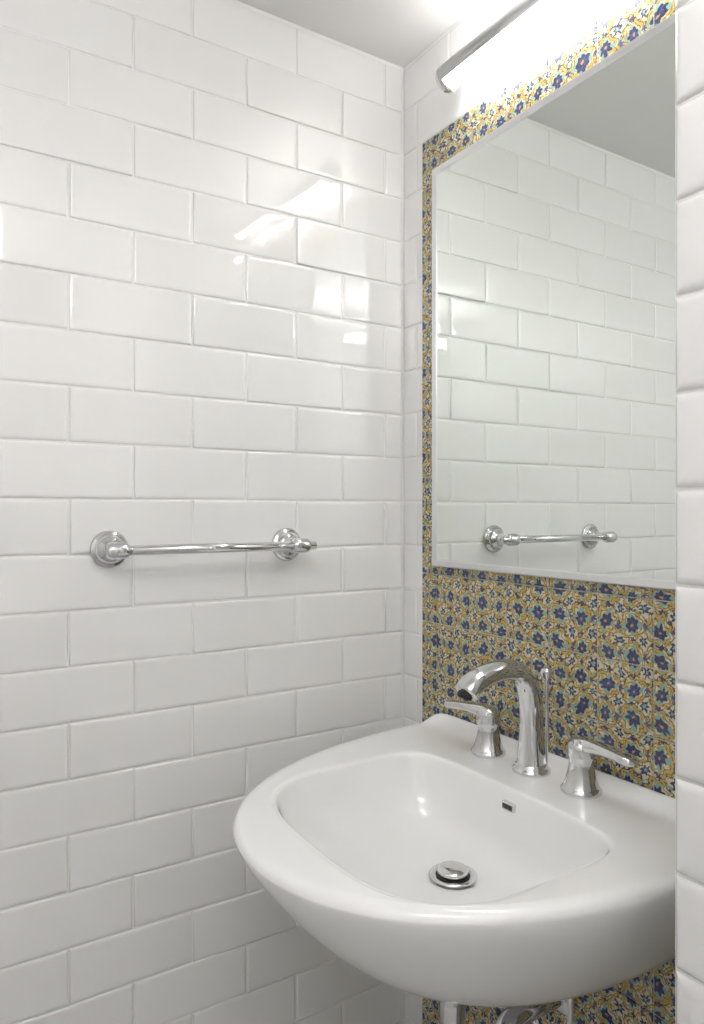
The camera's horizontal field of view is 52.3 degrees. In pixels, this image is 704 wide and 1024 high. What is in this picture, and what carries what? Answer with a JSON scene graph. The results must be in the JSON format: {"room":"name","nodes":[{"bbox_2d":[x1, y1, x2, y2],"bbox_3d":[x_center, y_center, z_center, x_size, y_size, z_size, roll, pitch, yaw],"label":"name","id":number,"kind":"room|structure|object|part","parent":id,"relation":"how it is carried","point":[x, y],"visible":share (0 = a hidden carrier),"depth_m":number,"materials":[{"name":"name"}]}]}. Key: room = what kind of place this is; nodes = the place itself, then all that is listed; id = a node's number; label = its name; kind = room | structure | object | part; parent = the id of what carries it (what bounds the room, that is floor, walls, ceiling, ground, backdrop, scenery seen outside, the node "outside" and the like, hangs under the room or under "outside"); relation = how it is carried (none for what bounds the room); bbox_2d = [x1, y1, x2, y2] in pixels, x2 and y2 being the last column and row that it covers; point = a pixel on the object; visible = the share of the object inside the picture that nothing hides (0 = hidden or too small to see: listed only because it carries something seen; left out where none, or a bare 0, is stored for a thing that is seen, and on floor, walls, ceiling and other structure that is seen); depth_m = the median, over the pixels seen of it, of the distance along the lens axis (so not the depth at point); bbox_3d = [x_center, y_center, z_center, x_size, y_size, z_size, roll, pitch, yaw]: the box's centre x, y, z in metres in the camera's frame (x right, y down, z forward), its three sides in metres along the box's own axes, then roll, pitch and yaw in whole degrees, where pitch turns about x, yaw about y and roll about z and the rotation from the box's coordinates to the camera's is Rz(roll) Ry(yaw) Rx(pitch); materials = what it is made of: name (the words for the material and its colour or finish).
{"room":"bathroom","nodes":[
{"label":"bathroom","id":0,"kind":"room"},
{"bbox_2d":[0,0,403,1023],"bbox_3d":[-0.651,0.105,1.176,1.950,2.389,0.106,0,0,-32],"label":"wall","id":1,"kind":"structure","parent":0,"point":[202,201],"depth_m":1.32,"materials":[{"name":"white tile"}]},
{"bbox_2d":[89,528,316,567],"bbox_3d":[-0.259,0.065,1.315,0.412,0.066,0.079,0,0,-32],"label":"towel bar","id":2,"kind":"object","parent":1,"relation":"attached to","point":[108,548],"visible":1,"depth_m":1.26,"materials":[{"name":"silver metal"}]},
{"bbox_2d":[237,0,479,67],"bbox_3d":[0.023,-1.039,0.097,1.950,0.100,2.650,0,0,-32],"label":"ceiling","id":3,"kind":"structure","parent":0,"point":[396,32],"depth_m":1.44,"materials":[{"name":"paint"}]},
{"bbox_2d":[675,0,703,1023],"bbox_3d":[0.867,0.155,0.119,0.296,2.289,1.593,0,0,-32],"label":"wall partition","id":4,"kind":"structure","parent":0,"point":[689,14],"depth_m":0.70,"materials":[{"name":"white tile"}]},
{"bbox_3d":[0.834,0.155,0.544,0.100,2.289,2.549,0,0,-32],"label":"wall","id":5,"kind":"structure","parent":0,"visible":0},
{"bbox_2d":[404,146,422,1023],"bbox_3d":[0.135,0.256,1.567,0.005,2.088,0.072,0,0,-32],"label":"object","id":6,"kind":"structure","parent":5,"relation":"attached to","point":[413,286],"depth_m":1.57,"materials":[{"name":"white tile"}]},
{"bbox_2d":[435,0,562,93],"bbox_3d":[0.355,-0.855,1.133,0.076,0.090,0.627,0,0,-32],"label":"vanity light bar","id":7,"kind":"object","parent":5,"relation":"attached to","point":[520,16],"visible":1,"depth_m":1.26,"materials":[{"name":"white plastic"}]},
{"bbox_2d":[404,0,624,157],"bbox_3d":[0.342,-0.888,1.235,0.006,0.201,0.856,0,0,-32],"label":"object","id":8,"kind":"structure","parent":5,"relation":"attached to","point":[428,110],"depth_m":1.39,"materials":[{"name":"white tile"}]},
{"bbox_2d":[422,0,674,1023],"bbox_3d":[0.359,0.254,1.203,0.007,2.082,0.782,0,0,-32],"label":"tile backsplash","id":9,"kind":"structure","parent":5,"relation":"attached to","point":[609,649],"depth_m":1.21,"materials":[{"name":"tile"}]},
{"bbox_2d":[233,713,674,1006],"bbox_3d":[0.112,0.552,1.060,0.568,0.286,0.672,0,0,-32],"label":"wall-mounted sink","id":10,"kind":"object","parent":9,"relation":"attached to","point":[431,868],"visible":0.98,"depth_m":0.98,"materials":[{"name":"white ceramic"}]},
{"bbox_2d":[440,998,576,1023],"bbox_3d":[0.237,0.784,1.144,0.264,0.288,0.186,0,0,-32],"label":"chrome p-trap","id":11,"kind":"object","parent":10,"relation":"attached to","point":[450,1013],"visible":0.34,"depth_m":1.14,"materials":[{"name":"metal"}]},
{"bbox_3d":[0.244,0.457,1.114,0.010,0.013,0.026,0,0,-32],"label":"overflow trim","id":12,"kind":"part","parent":10,"relation":"part of","materials":[{"name":"silver metal"}]},
{"bbox_2d":[444,659,639,799],"bbox_3d":[0.249,0.334,1.159,0.198,0.192,0.396,0,0,-32],"label":"widespread faucet","id":13,"kind":"object","parent":10,"relation":"on","point":[580,781],"visible":1,"depth_m":1.16,"materials":[{"name":"silver metal"}]},
{"bbox_3d":[0.215,0.356,1.307,0.030,0.023,0.110,0,0,-42],"label":"lever","id":14,"kind":"part","parent":13,"relation":"part of","materials":[{"name":"silver metal"}]},
{"bbox_3d":[0.243,0.388,1.276,0.062,0.085,0.062,0,0,-32],"label":"handle","id":15,"kind":"part","parent":13,"relation":"part of","materials":[{"name":"silver metal"}]},
{"bbox_3d":[0.242,0.330,1.155,0.178,0.185,0.049,0,0,-32],"label":"spout","id":16,"kind":"part","parent":13,"relation":"part of","materials":[{"name":"silver metal"}]},
{"bbox_3d":[0.297,0.421,1.189,0.063,0.018,0.063,0,0,-32],"label":"spout","id":17,"kind":"part","parent":13,"relation":"part of","materials":[{"name":"silver metal"}]},
{"bbox_3d":[0.327,0.345,1.203,0.021,0.170,0.021,0,0,-32],"label":"lift rod","id":18,"kind":"part","parent":13,"relation":"part of","materials":[{"name":"silver metal"}]},
{"bbox_3d":[0.352,0.388,1.101,0.062,0.085,0.062,0,0,-32],"label":"handle","id":19,"kind":"part","parent":13,"relation":"part of","materials":[{"name":"silver metal"}]},
{"bbox_3d":[0.375,0.356,1.067,0.030,0.023,0.107,0,0,-34],"label":"lever","id":20,"kind":"part","parent":13,"relation":"part of","materials":[{"name":"silver metal"}]},
{"bbox_2d":[432,13,674,590],"bbox_3d":[0.350,-0.298,1.200,0.012,0.821,0.681,0,0,-32],"label":"wall mirror","id":21,"kind":"object","parent":5,"relation":"attached to","point":[553,231],"visible":1,"depth_m":1.19,"materials":[{"name":"mirror"}]}
]}

